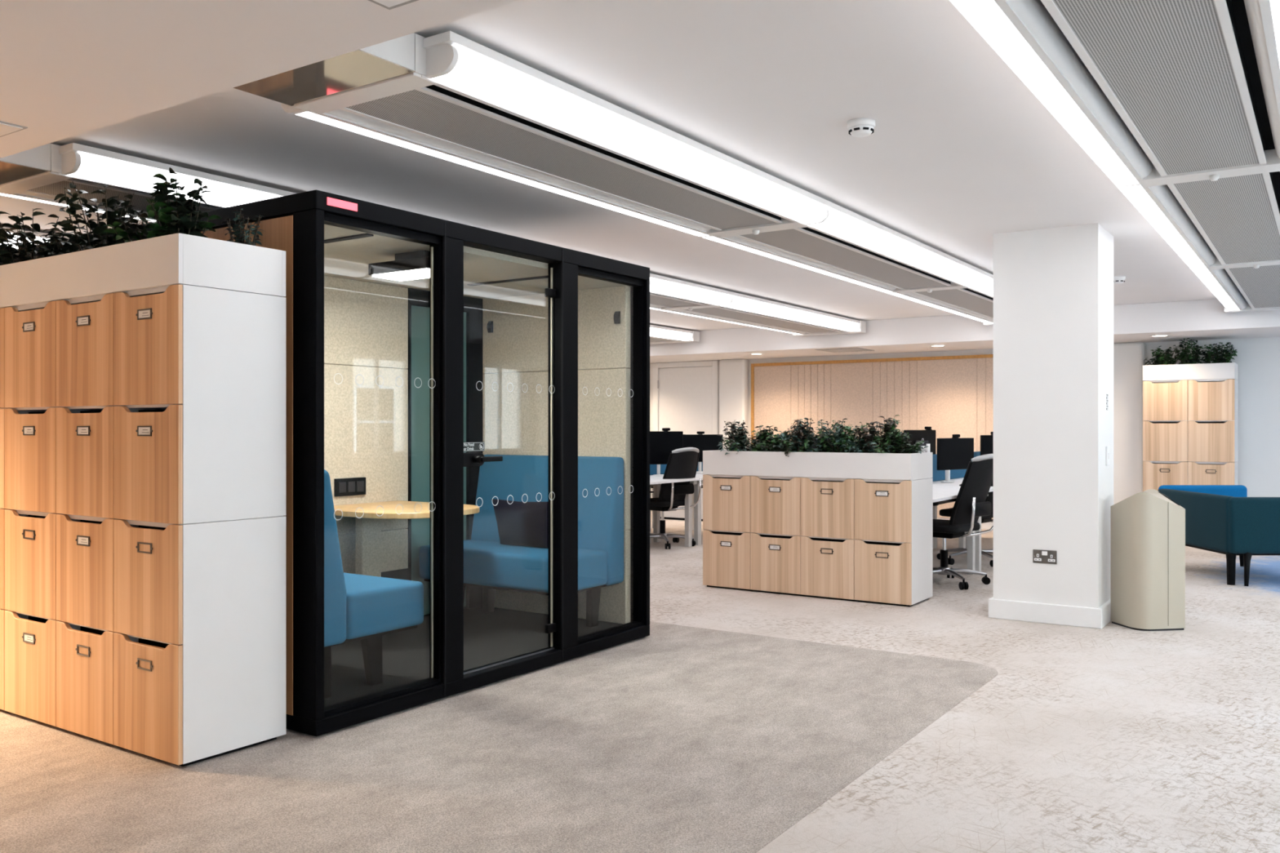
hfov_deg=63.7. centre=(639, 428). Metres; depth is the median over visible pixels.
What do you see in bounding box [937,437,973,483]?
monitor
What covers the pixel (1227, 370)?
planter box
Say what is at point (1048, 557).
wall socket
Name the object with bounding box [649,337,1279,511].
wall
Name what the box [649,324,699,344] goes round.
ceiling light
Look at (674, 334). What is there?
diffuser
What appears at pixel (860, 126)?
smoke detector
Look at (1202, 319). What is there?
ceiling
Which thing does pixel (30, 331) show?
locker
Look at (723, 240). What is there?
diffuser
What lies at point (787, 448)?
potted plant
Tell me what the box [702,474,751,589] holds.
locker
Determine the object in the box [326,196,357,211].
sign
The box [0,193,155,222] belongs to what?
diffuser
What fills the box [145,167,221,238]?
potted plant
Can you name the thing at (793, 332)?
diffuser
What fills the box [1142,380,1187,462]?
locker
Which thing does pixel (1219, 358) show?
potted plant
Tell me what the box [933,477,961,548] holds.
desk
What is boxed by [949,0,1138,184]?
diffuser
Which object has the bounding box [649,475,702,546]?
desk
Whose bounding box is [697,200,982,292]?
ceiling light
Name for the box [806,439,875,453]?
potted plant
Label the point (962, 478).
desk
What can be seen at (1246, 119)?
diffuser
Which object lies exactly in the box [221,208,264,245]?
potted plant
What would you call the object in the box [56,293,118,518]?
locker
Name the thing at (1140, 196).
diffuser
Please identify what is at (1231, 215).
ceiling light
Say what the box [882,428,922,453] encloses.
potted plant
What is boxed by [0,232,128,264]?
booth
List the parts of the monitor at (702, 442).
arm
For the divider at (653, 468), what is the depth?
11.60 m
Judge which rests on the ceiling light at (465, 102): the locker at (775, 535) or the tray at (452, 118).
the tray at (452, 118)
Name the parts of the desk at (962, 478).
leg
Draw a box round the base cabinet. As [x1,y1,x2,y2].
[660,483,702,520]
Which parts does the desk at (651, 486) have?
leg, leg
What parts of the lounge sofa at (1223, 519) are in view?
backrest, armrest, leg, frame rail, leg, leg, armrest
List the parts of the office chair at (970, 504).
armrest, armrest, seat, frame, backrest, rail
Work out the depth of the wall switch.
6.66 m
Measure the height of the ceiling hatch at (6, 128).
0.006 m
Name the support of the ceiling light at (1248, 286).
attached to the ceiling at (960, 153)
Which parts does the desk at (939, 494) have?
leg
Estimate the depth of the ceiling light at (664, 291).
9.05 m
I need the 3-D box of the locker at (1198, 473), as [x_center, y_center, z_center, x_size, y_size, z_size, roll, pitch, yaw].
[6.172,0.798,11.095,0.437,0.876,0.470,0,0,34]
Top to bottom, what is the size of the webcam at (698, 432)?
0.036 m
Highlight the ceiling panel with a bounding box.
[232,32,415,106]
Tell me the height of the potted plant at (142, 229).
0.211 m
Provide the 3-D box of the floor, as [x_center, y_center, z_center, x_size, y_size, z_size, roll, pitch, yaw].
[0.042,1.349,5.970,14.800,0.201,16.350,0,0,34]
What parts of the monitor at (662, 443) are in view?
arm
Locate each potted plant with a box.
[0,208,97,265]
[25,231,106,257]
[53,182,147,251]
[103,219,213,245]
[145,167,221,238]
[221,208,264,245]
[717,438,773,454]
[718,419,750,451]
[746,425,777,451]
[753,438,831,456]
[765,430,795,451]
[787,417,816,452]
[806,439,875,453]
[807,418,855,452]
[828,423,863,453]
[849,440,928,453]
[854,422,883,453]
[873,414,900,449]
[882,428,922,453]
[1143,346,1182,364]
[1173,337,1213,364]
[1197,342,1237,363]
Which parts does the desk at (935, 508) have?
leg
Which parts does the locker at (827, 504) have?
door, door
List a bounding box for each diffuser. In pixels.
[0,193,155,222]
[0,235,47,248]
[61,151,278,207]
[280,102,706,235]
[425,43,825,223]
[649,328,693,340]
[657,309,801,334]
[697,235,892,292]
[720,295,860,331]
[800,226,951,284]
[806,206,982,286]
[884,292,993,324]
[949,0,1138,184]
[968,274,993,296]
[1111,180,1205,268]
[1189,266,1239,310]
[1226,0,1266,151]
[1266,149,1279,213]
[1271,0,1279,59]
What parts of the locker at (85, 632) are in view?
door, door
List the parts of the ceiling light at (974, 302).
panel frame, perforated panel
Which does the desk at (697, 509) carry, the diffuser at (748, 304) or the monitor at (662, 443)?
the monitor at (662, 443)
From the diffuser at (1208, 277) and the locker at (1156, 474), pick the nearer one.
the diffuser at (1208, 277)
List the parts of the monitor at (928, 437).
arm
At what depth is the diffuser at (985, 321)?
9.72 m
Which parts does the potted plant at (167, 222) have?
stem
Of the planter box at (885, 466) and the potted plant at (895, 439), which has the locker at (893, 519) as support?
the planter box at (885, 466)
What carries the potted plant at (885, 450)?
in the planter box at (885, 466)
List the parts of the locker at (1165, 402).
door, door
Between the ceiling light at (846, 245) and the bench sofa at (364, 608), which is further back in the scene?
the ceiling light at (846, 245)
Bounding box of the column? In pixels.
[993,222,1113,608]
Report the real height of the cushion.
0.290 m
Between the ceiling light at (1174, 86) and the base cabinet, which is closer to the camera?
the ceiling light at (1174, 86)
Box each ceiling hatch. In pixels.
[0,120,27,137]
[368,0,417,9]
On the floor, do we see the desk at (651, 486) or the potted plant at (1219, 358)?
the desk at (651, 486)
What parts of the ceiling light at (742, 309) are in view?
perforated panel, panel frame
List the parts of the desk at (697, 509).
leg, leg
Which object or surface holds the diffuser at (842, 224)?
attached to the ceiling light at (846, 245)
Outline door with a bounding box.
[652,360,719,434]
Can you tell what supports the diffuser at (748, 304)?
attached to the ceiling light at (742, 309)
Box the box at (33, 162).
[0,142,50,185]
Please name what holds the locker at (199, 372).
on the locker at (199, 608)
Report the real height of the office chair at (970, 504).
1.051 m
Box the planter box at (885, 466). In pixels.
[702,449,932,479]
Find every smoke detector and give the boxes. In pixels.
[847,117,875,137]
[1113,275,1125,284]
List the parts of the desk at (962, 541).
leg, leg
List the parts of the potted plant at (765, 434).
stem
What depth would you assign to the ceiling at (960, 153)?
4.64 m
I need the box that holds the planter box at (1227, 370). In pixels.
[1142,362,1238,381]
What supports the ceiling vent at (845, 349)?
in the ceiling at (1202, 319)
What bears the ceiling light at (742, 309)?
attached to the ceiling at (960, 153)
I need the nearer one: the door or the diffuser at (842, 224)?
the diffuser at (842, 224)
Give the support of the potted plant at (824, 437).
in the planter box at (885, 466)
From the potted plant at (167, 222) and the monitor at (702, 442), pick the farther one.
the monitor at (702, 442)
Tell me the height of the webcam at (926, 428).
0.036 m
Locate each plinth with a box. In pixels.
[178,737,276,766]
[706,585,928,606]
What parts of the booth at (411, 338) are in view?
panel, post, felt panel, felt panel, felt panel, glazing frame, kick panel, post, frame, handle, felt panel, felt panel, felt panel, post, glazing frame, post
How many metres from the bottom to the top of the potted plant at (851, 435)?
0.279 m
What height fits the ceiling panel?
0.140 m
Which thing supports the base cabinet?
on the floor
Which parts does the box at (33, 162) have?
casing, plate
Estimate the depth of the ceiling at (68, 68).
2.63 m
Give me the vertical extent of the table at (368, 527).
0.737 m
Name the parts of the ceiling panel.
casing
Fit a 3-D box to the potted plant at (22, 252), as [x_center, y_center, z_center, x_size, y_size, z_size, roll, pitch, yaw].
[-2.803,-0.832,4.803,0.478,0.370,0.525,0,0,34]
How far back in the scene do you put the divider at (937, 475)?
10.35 m
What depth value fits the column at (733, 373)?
14.55 m
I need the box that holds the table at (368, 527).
[333,500,479,577]
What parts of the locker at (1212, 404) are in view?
door, door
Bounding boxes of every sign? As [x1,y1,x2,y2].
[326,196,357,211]
[463,441,484,451]
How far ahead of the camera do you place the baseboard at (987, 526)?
12.71 m
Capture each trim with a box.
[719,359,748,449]
[988,596,1110,629]
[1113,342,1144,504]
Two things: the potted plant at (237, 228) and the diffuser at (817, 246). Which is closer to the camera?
the potted plant at (237, 228)
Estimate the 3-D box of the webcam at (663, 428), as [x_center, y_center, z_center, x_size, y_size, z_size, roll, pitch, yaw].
[0.282,0.017,11.218,0.090,0.036,0.053,0,0,-16]
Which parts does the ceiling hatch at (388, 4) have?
panel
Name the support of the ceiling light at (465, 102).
attached to the ceiling at (960, 153)
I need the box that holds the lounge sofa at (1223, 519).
[1157,484,1279,586]
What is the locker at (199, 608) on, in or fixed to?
on the floor
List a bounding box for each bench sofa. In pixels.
[324,469,423,698]
[419,454,623,626]
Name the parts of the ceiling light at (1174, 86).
panel frame, perforated panel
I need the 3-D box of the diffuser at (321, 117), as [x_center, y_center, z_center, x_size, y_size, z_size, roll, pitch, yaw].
[-0.450,-1.184,4.915,0.127,0.090,2.886,0,0,34]
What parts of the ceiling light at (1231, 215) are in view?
panel frame, perforated panel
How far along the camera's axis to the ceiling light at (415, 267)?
4.93 m
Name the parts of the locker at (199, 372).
door, door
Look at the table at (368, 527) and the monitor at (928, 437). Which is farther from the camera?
the monitor at (928, 437)
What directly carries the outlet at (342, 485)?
attached to the booth at (411, 338)
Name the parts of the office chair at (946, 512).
seat, frame, backrest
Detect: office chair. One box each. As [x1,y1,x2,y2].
[649,447,701,549]
[933,453,993,590]
[936,478,993,566]
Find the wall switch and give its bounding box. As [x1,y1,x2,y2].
[1106,446,1110,465]
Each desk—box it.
[649,472,703,545]
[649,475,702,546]
[650,484,693,530]
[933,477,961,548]
[933,479,993,571]
[933,487,974,574]
[950,477,967,548]
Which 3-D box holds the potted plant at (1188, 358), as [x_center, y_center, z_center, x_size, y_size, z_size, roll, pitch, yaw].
[5.999,-0.795,11.223,0.379,0.364,0.327,0,0,-1]
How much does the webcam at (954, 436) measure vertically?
0.036 m
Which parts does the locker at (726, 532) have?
door, door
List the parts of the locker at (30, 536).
door, door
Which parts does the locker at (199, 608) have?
door, door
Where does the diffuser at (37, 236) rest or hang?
attached to the ceiling light at (38, 233)
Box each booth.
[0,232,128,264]
[130,189,649,736]
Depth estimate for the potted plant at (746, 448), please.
7.98 m
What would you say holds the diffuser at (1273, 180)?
on the ceiling light at (1231, 215)
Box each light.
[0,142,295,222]
[0,226,68,248]
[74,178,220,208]
[280,31,826,235]
[368,256,429,280]
[395,249,429,260]
[649,273,730,310]
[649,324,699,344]
[657,291,866,336]
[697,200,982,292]
[884,270,993,326]
[949,0,1279,184]
[1111,144,1279,268]
[1149,334,1169,337]
[1189,257,1279,313]
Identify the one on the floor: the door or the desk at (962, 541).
the desk at (962, 541)
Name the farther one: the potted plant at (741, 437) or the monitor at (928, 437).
the monitor at (928, 437)
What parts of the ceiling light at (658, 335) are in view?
perforated panel, panel frame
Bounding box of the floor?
[0,511,1279,852]
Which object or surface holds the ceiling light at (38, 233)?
attached to the ceiling at (960, 153)
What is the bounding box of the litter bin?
[1110,488,1185,631]
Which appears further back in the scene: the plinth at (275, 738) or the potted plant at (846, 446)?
the potted plant at (846, 446)
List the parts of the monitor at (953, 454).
arm, arm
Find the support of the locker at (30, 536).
on the floor
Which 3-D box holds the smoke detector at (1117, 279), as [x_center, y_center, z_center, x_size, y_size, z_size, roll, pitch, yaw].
[4.047,-1.252,8.716,0.116,0.057,0.116,0,0,34]
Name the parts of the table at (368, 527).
leg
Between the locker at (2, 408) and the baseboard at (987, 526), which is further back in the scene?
the baseboard at (987, 526)
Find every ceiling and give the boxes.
[0,0,520,158]
[0,0,1217,330]
[649,298,1279,363]
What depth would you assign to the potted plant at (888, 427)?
7.48 m
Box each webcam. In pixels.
[662,427,670,431]
[697,431,704,434]
[924,426,932,430]
[951,434,959,438]
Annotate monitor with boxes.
[649,431,683,475]
[683,434,722,472]
[903,430,935,454]
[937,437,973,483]
[980,435,993,455]
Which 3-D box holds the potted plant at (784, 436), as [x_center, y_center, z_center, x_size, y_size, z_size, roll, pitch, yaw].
[1.100,0.130,7.898,0.246,0.224,0.244,0,0,-28]
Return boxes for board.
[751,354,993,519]
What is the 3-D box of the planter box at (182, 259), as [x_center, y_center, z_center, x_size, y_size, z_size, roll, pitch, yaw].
[-2.278,-0.620,4.438,1.748,0.185,0.465,0,0,34]
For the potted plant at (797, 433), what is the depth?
7.82 m
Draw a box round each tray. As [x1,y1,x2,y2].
[424,84,781,220]
[938,500,954,504]
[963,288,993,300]
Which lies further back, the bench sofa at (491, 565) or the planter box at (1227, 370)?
the planter box at (1227, 370)
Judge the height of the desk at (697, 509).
0.725 m
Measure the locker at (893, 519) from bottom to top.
0.871 m
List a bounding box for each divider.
[649,462,702,475]
[930,451,980,481]
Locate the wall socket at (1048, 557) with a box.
[1032,549,1057,564]
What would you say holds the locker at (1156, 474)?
on the floor
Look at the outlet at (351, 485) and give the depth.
5.87 m
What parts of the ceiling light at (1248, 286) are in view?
panel frame, perforated panel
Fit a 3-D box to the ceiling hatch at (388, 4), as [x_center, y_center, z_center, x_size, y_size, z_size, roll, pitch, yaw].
[-0.517,-0.972,2.060,0.480,0.006,0.480,0,0,34]
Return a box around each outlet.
[338,481,346,493]
[347,481,355,492]
[356,480,364,491]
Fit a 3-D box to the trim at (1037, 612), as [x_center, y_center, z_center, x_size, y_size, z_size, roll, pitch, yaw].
[2.748,1.188,6.839,0.693,0.125,0.595,0,0,34]
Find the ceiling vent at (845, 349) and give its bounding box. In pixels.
[814,347,874,352]
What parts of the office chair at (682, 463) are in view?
frame, seat, backrest, rail, frame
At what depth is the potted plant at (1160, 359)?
11.32 m
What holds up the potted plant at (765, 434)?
in the planter box at (885, 466)
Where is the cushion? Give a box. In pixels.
[491,498,548,548]
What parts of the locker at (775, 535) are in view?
door, door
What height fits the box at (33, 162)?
0.140 m
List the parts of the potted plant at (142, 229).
stem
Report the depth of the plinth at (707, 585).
7.60 m
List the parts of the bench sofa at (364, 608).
leg, backrest, seat rail, leg, seat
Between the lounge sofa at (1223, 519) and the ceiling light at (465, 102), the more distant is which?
the lounge sofa at (1223, 519)
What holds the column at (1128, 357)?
attached to the wall
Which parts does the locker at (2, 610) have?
door, door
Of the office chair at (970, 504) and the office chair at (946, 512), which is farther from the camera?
the office chair at (946, 512)
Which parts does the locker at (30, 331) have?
door, door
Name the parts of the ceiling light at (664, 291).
perforated panel, panel frame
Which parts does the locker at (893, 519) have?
door, door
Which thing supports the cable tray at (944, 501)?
on the desk at (962, 541)
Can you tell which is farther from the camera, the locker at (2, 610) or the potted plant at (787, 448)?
the potted plant at (787, 448)
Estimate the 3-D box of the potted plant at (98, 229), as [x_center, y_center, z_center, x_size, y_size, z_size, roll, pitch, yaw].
[-2.309,-0.849,4.429,0.344,0.408,0.408,0,0,-34]
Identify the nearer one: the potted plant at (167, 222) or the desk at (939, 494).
the potted plant at (167, 222)
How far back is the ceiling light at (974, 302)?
9.05 m
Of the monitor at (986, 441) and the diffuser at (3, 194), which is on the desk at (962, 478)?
the monitor at (986, 441)
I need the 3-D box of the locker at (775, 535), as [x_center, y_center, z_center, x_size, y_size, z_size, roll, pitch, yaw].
[1.144,0.800,7.946,0.420,0.871,0.470,0,0,34]
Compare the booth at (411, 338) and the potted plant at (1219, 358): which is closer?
the booth at (411, 338)
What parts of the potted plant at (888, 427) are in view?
stem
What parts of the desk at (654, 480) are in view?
leg, leg, cross rail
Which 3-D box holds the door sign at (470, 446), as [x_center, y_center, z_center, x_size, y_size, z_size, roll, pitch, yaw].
[-0.807,0.090,4.967,0.002,0.046,0.170,0,0,34]
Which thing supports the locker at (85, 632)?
on the floor
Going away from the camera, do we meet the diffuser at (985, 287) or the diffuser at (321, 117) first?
the diffuser at (321, 117)
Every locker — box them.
[0,307,5,508]
[0,508,7,710]
[4,300,60,513]
[4,509,60,726]
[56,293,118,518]
[56,513,115,744]
[113,284,285,524]
[113,515,285,765]
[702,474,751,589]
[750,475,801,594]
[800,477,855,599]
[853,477,933,605]
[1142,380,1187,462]
[1142,461,1188,491]
[1187,378,1238,462]
[1187,461,1238,484]
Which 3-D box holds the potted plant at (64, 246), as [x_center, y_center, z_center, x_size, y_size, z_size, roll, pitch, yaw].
[-2.544,-0.755,4.606,0.349,0.220,0.346,0,0,-3]
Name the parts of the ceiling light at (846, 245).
perforated panel, panel frame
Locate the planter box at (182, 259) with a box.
[0,232,285,308]
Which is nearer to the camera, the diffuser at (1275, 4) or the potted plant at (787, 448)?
the diffuser at (1275, 4)
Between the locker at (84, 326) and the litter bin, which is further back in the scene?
the litter bin
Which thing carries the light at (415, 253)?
on the booth at (411, 338)
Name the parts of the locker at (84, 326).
door, door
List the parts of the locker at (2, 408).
door, door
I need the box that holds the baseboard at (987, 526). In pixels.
[937,517,993,529]
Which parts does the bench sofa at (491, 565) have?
leg, seat, seat rail, backrest, leg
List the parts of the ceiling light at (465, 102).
plate, perforated panel, panel frame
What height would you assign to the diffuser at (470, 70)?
0.090 m
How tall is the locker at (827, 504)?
0.871 m
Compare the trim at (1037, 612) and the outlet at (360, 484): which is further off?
the trim at (1037, 612)
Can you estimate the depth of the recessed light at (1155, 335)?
10.84 m

